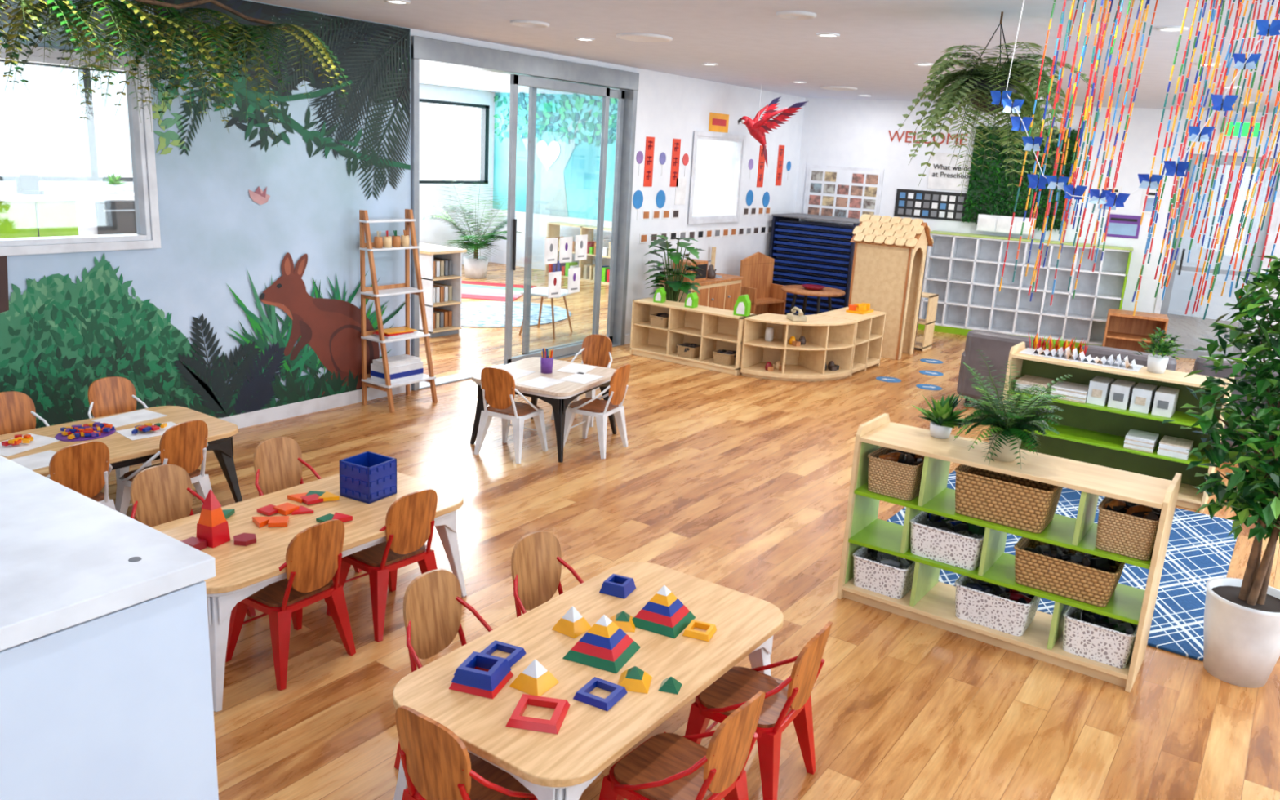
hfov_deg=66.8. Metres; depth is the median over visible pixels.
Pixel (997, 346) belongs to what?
sofa
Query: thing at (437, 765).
chair
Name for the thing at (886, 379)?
sticker
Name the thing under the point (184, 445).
chair
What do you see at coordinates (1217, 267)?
streamers
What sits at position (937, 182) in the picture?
information sign
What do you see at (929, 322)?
shelf
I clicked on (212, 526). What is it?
tower
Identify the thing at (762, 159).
banner
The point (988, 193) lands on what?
panel
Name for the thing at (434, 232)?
wall
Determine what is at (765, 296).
chair
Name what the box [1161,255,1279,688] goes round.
ficus tree
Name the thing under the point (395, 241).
jars
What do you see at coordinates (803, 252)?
bed
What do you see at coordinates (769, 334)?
jar
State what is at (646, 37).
ceiling vent
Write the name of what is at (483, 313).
round rug
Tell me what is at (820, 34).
recessed light
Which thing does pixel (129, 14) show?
hanging plant
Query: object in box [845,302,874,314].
tray
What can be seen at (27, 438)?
blocks
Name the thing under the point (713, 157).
wall
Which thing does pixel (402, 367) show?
box
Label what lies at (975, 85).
hanging plant
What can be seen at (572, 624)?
pyramid
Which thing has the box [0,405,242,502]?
table
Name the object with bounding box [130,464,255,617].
chair
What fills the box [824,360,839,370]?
toys
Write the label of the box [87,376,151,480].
chair
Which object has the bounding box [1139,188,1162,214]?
poster
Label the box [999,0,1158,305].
streamers
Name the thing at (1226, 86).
recessed light
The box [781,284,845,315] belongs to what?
table
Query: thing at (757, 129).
parrot
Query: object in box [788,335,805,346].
toys
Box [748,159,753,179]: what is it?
balloon
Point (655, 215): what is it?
photos
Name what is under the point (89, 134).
window
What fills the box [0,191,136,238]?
window view
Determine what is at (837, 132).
wall
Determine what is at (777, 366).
toys
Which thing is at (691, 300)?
toy till
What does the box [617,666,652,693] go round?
pyramid
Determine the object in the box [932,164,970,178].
sign lettering
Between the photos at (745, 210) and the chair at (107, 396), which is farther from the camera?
the photos at (745, 210)
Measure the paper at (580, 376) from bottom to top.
0.002 m
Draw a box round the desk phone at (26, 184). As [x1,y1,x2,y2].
[15,173,44,194]
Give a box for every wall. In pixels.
[0,0,805,402]
[0,83,493,264]
[490,92,733,270]
[794,97,1279,359]
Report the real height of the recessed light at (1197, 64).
0.010 m
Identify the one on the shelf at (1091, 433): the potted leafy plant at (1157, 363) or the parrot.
the potted leafy plant at (1157, 363)
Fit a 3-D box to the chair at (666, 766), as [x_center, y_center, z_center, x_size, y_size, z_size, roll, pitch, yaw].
[0.121,1.053,2.736,0.392,0.620,0.352,14,18,35]
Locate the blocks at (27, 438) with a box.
[1,434,33,445]
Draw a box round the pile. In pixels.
[373,326,417,338]
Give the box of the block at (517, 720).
[505,693,569,733]
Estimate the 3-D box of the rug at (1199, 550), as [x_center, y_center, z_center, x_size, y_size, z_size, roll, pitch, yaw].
[2.359,0.779,5.502,1.670,0.013,2.150,13,17,33]
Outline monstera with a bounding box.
[644,235,704,302]
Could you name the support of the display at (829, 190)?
attached to the wall at (837, 132)
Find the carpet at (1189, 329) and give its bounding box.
[1164,313,1239,353]
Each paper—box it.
[0,408,176,470]
[505,363,604,388]
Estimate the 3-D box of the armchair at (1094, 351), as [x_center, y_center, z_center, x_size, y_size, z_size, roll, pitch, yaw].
[3.760,-0.033,7.670,0.740,0.660,0.630,13,17,33]
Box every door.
[410,35,639,391]
[1154,147,1279,360]
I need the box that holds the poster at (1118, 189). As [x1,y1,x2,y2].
[1094,185,1122,213]
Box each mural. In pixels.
[0,0,410,428]
[493,92,617,222]
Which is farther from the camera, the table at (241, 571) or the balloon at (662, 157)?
the balloon at (662, 157)
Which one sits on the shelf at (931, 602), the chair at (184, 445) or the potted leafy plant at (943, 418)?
the potted leafy plant at (943, 418)
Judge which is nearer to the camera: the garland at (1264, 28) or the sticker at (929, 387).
the garland at (1264, 28)
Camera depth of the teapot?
10.82 m
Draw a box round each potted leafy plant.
[102,173,129,193]
[911,392,967,439]
[1133,326,1187,373]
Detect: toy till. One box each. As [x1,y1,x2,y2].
[653,287,666,302]
[684,292,698,307]
[733,294,751,316]
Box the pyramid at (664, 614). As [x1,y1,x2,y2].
[631,585,695,638]
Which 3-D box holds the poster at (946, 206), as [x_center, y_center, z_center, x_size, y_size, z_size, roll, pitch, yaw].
[3.640,-2.449,12.196,0.860,0.340,0.013,10,16,24]
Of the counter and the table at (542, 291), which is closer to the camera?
the counter
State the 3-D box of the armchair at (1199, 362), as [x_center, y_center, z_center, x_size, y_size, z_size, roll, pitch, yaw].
[4.587,0.066,7.476,0.740,0.660,0.630,13,17,33]
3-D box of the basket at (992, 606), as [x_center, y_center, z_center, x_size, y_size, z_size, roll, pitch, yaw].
[1.589,0.885,4.316,0.330,0.172,0.290,13,17,33]
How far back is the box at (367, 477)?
4.18 m
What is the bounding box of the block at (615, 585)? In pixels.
[599,573,635,599]
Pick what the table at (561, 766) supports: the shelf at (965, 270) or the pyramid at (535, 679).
the pyramid at (535, 679)
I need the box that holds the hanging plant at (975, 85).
[896,11,1093,197]
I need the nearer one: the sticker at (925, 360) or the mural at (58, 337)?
the mural at (58, 337)
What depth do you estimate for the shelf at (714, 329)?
9.49 m
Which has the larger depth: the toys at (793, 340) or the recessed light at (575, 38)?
the toys at (793, 340)
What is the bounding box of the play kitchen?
[659,246,744,311]
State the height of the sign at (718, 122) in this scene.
0.200 m
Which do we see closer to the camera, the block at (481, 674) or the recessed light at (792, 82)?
the block at (481, 674)
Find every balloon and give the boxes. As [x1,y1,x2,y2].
[632,190,643,220]
[635,151,643,175]
[656,190,665,216]
[659,152,666,176]
[682,153,688,176]
[746,190,753,207]
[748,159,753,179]
[762,191,769,216]
[786,160,791,176]
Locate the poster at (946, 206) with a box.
[893,188,967,221]
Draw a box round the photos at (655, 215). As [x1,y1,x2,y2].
[641,208,679,220]
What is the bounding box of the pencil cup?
[540,347,553,373]
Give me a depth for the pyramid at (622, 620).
3.20 m
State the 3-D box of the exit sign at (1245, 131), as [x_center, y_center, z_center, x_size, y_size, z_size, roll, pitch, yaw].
[6.584,-2.957,10.620,0.360,0.180,0.065,10,16,24]
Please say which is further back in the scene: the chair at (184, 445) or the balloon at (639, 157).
the balloon at (639, 157)
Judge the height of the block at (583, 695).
0.020 m
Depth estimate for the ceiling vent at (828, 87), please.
10.44 m
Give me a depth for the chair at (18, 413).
5.01 m
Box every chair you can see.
[0,391,49,435]
[45,440,115,510]
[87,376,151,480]
[115,419,212,515]
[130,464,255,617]
[225,519,355,690]
[253,436,362,573]
[326,488,437,641]
[394,568,493,770]
[395,705,537,799]
[473,366,547,463]
[511,530,583,617]
[551,333,612,426]
[563,364,631,458]
[599,690,764,799]
[684,621,832,799]
[739,252,786,315]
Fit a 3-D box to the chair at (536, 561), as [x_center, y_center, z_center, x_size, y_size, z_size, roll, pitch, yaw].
[-0.266,0.826,3.527,0.393,0.620,0.352,14,18,35]
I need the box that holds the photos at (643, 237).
[639,225,772,243]
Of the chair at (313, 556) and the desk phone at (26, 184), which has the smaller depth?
the chair at (313, 556)
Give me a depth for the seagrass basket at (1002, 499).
4.11 m
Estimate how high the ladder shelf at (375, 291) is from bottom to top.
1.465 m
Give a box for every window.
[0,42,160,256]
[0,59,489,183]
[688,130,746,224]
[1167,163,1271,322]
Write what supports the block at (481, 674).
on the table at (561, 766)
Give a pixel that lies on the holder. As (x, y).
(988, 223)
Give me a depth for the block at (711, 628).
3.18 m
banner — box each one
[643,136,654,186]
[670,138,680,186]
[756,145,766,186]
[775,145,784,185]
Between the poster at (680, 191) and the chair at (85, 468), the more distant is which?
the poster at (680, 191)
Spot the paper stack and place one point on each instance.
(1171, 446)
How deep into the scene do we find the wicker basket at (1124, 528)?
3.85 m
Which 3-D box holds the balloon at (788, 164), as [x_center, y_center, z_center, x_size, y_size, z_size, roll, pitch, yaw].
[1.923,-2.971,12.583,0.004,0.243,0.120,13,17,33]
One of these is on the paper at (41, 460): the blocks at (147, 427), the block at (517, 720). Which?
the blocks at (147, 427)
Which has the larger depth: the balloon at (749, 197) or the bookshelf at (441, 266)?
the balloon at (749, 197)
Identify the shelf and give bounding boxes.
[359,208,437,413]
[545,222,611,284]
[629,297,755,375]
[740,312,857,381]
[817,306,885,376]
[836,413,1181,692]
[914,292,938,351]
[917,230,1133,348]
[1002,342,1234,512]
[1102,308,1168,355]
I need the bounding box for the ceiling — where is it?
[248,0,1279,112]
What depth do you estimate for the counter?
1.56 m
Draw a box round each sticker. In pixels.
[875,376,901,382]
[915,383,942,390]
[919,370,943,375]
[920,358,942,364]
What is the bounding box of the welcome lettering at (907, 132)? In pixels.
[888,130,967,145]
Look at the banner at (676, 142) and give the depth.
10.40 m
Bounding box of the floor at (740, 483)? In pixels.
[100,262,1279,799]
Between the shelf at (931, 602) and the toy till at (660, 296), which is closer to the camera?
the shelf at (931, 602)
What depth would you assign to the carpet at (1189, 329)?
13.35 m
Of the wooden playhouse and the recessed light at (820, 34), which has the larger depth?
the wooden playhouse
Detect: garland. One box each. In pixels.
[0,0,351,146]
[990,0,1279,207]
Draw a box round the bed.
[768,213,860,315]
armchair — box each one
[1082,344,1176,370]
[1192,355,1279,451]
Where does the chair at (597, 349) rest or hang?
on the floor at (740, 483)
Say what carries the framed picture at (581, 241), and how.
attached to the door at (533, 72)
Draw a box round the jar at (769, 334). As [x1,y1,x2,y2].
[764,326,773,341]
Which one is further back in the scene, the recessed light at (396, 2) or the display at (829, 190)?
the display at (829, 190)
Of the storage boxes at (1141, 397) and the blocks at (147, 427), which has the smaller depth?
the blocks at (147, 427)
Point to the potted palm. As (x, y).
(475, 266)
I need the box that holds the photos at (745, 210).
[742,206,770,215]
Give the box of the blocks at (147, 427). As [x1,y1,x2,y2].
[131,422,167,434]
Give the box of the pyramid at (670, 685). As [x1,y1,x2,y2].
[657,676,682,693]
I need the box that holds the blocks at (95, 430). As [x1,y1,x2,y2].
[54,422,115,441]
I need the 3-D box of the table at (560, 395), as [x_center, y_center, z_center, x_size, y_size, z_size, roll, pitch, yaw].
[-0.649,0.046,6.756,0.760,0.474,0.860,10,16,23]
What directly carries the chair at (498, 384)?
on the floor at (740, 483)
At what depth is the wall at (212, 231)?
6.75 m
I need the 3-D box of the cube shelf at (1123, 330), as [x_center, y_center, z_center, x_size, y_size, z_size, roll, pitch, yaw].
[5.580,-0.714,10.980,0.600,0.530,0.400,10,16,24]
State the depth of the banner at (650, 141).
10.00 m
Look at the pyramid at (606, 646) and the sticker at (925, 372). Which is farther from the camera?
the sticker at (925, 372)
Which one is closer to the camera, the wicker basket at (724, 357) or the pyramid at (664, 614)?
the pyramid at (664, 614)
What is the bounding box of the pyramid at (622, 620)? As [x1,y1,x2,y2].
[609,610,635,632]
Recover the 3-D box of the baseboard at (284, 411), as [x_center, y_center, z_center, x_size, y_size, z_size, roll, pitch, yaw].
[-3.809,0.469,5.138,0.018,0.100,6.810,13,17,33]
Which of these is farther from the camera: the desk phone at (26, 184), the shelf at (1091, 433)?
the desk phone at (26, 184)
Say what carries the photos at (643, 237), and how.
attached to the wall at (212, 231)
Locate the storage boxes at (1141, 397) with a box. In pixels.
[1014,374,1179,417]
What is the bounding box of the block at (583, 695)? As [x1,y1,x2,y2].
[573,676,627,711]
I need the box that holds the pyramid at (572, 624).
[551,605,591,638]
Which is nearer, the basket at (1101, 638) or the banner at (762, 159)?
the basket at (1101, 638)
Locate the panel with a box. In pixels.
[960,125,1081,232]
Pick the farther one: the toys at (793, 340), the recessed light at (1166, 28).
the toys at (793, 340)
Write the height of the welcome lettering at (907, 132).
0.140 m
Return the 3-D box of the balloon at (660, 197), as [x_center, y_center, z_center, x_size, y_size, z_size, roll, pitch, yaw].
[0.218,-2.075,10.326,0.004,0.304,0.180,13,17,33]
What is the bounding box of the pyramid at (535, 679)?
[509,659,559,696]
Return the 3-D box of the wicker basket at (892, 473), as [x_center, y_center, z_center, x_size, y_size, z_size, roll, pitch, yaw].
[1.199,0.326,4.474,0.240,0.181,0.290,13,17,33]
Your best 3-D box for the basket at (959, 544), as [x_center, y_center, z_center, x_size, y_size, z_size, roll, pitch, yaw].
[1.410,0.619,4.386,0.330,0.162,0.290,13,17,33]
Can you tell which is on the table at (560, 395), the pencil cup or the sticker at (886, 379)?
the pencil cup
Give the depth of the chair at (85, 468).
4.31 m
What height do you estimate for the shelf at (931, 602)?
0.845 m
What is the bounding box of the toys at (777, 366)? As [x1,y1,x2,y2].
[764,360,785,371]
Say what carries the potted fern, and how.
on the shelf at (931, 602)
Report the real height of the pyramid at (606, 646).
0.130 m
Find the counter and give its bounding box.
[0,455,218,799]
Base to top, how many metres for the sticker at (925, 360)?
0.002 m
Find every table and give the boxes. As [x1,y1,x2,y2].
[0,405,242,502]
[151,471,466,711]
[392,561,783,799]
[470,356,616,462]
[518,286,573,338]
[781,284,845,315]
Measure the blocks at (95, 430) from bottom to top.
0.035 m
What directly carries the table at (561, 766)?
on the floor at (740, 483)
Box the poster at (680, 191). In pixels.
[674,177,686,204]
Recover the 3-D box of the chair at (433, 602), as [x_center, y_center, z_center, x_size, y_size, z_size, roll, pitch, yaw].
[-0.561,0.903,3.165,0.393,0.620,0.352,12,17,30]
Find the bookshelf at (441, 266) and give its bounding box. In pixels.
[419,243,466,337]
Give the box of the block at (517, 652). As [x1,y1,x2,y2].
[480,640,526,667]
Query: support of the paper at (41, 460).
on the table at (124, 451)
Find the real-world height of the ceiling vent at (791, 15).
0.020 m
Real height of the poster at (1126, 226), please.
0.260 m
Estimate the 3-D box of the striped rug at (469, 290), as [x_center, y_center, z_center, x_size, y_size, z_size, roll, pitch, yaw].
[-2.167,-1.504,13.327,1.200,0.011,1.500,5,15,5]
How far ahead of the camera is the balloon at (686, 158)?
10.56 m
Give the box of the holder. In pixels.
[976,213,1036,235]
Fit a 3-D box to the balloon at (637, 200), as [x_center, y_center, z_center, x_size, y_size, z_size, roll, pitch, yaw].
[-0.023,-2.003,9.990,0.004,0.304,0.180,13,17,33]
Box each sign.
[708,112,728,133]
[927,151,972,191]
[1222,120,1263,138]
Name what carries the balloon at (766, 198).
attached to the wall at (212, 231)
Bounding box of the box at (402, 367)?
[370,354,423,383]
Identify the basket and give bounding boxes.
[649,312,668,328]
[676,342,700,358]
[712,349,736,365]
[853,546,915,599]
[867,446,924,501]
[910,511,985,570]
[955,464,1062,533]
[955,574,1040,636]
[1013,537,1124,607]
[1062,605,1137,668]
[1095,496,1161,560]
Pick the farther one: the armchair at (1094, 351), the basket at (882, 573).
the armchair at (1094, 351)
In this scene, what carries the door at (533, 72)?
in the wall at (212, 231)
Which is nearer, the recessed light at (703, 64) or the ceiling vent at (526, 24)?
the ceiling vent at (526, 24)
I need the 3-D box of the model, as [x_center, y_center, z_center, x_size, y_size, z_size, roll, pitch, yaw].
[2.959,-0.339,6.510,0.745,0.138,0.240,13,17,33]
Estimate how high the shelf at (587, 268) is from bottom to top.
0.820 m
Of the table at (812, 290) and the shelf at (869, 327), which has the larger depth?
the table at (812, 290)
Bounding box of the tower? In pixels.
[179,489,230,550]
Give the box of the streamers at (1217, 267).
[1131,0,1279,319]
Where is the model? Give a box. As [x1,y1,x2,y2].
[1018,333,1143,371]
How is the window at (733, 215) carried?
in the wall at (212, 231)
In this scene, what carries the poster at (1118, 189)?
attached to the wall at (837, 132)
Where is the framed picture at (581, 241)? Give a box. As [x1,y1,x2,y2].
[544,234,587,297]
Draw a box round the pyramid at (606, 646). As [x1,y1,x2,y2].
[562,614,640,673]
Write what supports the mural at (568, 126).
attached to the wall at (713, 157)
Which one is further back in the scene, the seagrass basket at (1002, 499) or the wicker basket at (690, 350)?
the wicker basket at (690, 350)
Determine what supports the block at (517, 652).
on the table at (561, 766)
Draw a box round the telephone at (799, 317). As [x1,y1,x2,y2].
[786,306,807,321]
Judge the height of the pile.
0.039 m
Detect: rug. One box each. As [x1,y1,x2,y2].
[461,280,536,301]
[461,301,571,327]
[886,470,1240,661]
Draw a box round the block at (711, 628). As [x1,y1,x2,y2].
[682,619,716,641]
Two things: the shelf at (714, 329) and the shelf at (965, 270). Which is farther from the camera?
the shelf at (965, 270)
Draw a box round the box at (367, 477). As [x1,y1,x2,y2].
[339,451,396,503]
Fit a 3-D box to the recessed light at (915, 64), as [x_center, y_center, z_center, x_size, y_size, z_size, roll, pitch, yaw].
[2.218,-2.618,7.582,0.150,0.010,0.150,13,17,33]
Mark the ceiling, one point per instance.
(877, 50)
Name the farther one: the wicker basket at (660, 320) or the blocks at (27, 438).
the wicker basket at (660, 320)
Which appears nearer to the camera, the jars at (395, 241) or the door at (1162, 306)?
the jars at (395, 241)
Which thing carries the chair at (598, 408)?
on the floor at (740, 483)
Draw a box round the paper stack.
[1123,429,1193,459]
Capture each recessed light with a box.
[384,0,410,4]
[574,37,595,40]
[701,62,718,66]
[791,81,806,83]
[816,32,839,37]
[914,62,933,66]
[1155,26,1188,31]
[1195,62,1220,66]
[1220,85,1241,88]
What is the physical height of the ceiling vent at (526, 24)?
0.020 m
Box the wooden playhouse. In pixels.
[848,213,933,359]
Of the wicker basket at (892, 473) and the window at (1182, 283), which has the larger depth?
the window at (1182, 283)
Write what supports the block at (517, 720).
on the table at (561, 766)
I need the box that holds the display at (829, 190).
[802,164,884,224]
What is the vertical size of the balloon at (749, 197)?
0.304 m
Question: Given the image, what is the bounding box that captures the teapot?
[706,264,716,278]
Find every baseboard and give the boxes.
[217,383,411,428]
[624,333,631,344]
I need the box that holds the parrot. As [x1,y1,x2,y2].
[737,86,808,166]
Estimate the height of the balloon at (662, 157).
0.243 m
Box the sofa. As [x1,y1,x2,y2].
[956,329,1048,405]
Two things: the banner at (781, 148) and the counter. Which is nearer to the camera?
the counter
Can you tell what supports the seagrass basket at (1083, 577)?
in the shelf at (931, 602)
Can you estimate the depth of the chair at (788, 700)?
3.08 m
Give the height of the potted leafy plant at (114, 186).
0.224 m
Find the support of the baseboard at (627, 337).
attached to the wall at (212, 231)
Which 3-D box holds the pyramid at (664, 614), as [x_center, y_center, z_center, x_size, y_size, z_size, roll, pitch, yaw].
[0.077,0.681,3.249,0.174,0.130,0.174,10,16,25]
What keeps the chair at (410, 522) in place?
on the floor at (740, 483)
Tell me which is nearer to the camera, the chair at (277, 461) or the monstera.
the chair at (277, 461)
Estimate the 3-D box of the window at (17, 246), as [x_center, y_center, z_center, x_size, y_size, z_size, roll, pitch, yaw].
[-3.394,-1.339,5.223,0.125,1.100,1.550,13,17,33]
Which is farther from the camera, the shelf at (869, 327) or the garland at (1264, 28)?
the shelf at (869, 327)
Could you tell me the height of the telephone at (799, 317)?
0.115 m
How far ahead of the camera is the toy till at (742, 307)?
9.04 m
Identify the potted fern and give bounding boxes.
[953,349,1072,469]
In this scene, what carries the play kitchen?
on the floor at (740, 483)
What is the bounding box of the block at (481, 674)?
[448,651,513,698]
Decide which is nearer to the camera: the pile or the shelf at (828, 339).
the pile
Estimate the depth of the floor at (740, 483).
4.32 m
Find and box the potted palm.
[422,168,522,279]
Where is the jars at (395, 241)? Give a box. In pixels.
[373,230,409,248]
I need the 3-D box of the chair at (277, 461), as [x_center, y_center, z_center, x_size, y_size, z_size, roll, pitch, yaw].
[-1.552,0.510,4.462,0.393,0.620,0.352,12,17,30]
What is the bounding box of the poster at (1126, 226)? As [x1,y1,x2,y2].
[1104,213,1141,239]
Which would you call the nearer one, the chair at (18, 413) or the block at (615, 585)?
the block at (615, 585)
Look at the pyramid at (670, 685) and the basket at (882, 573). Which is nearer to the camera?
the pyramid at (670, 685)
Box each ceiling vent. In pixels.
[510,20,549,28]
[615,32,672,42]
[776,10,816,19]
[819,85,857,90]
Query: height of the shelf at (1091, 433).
0.845 m

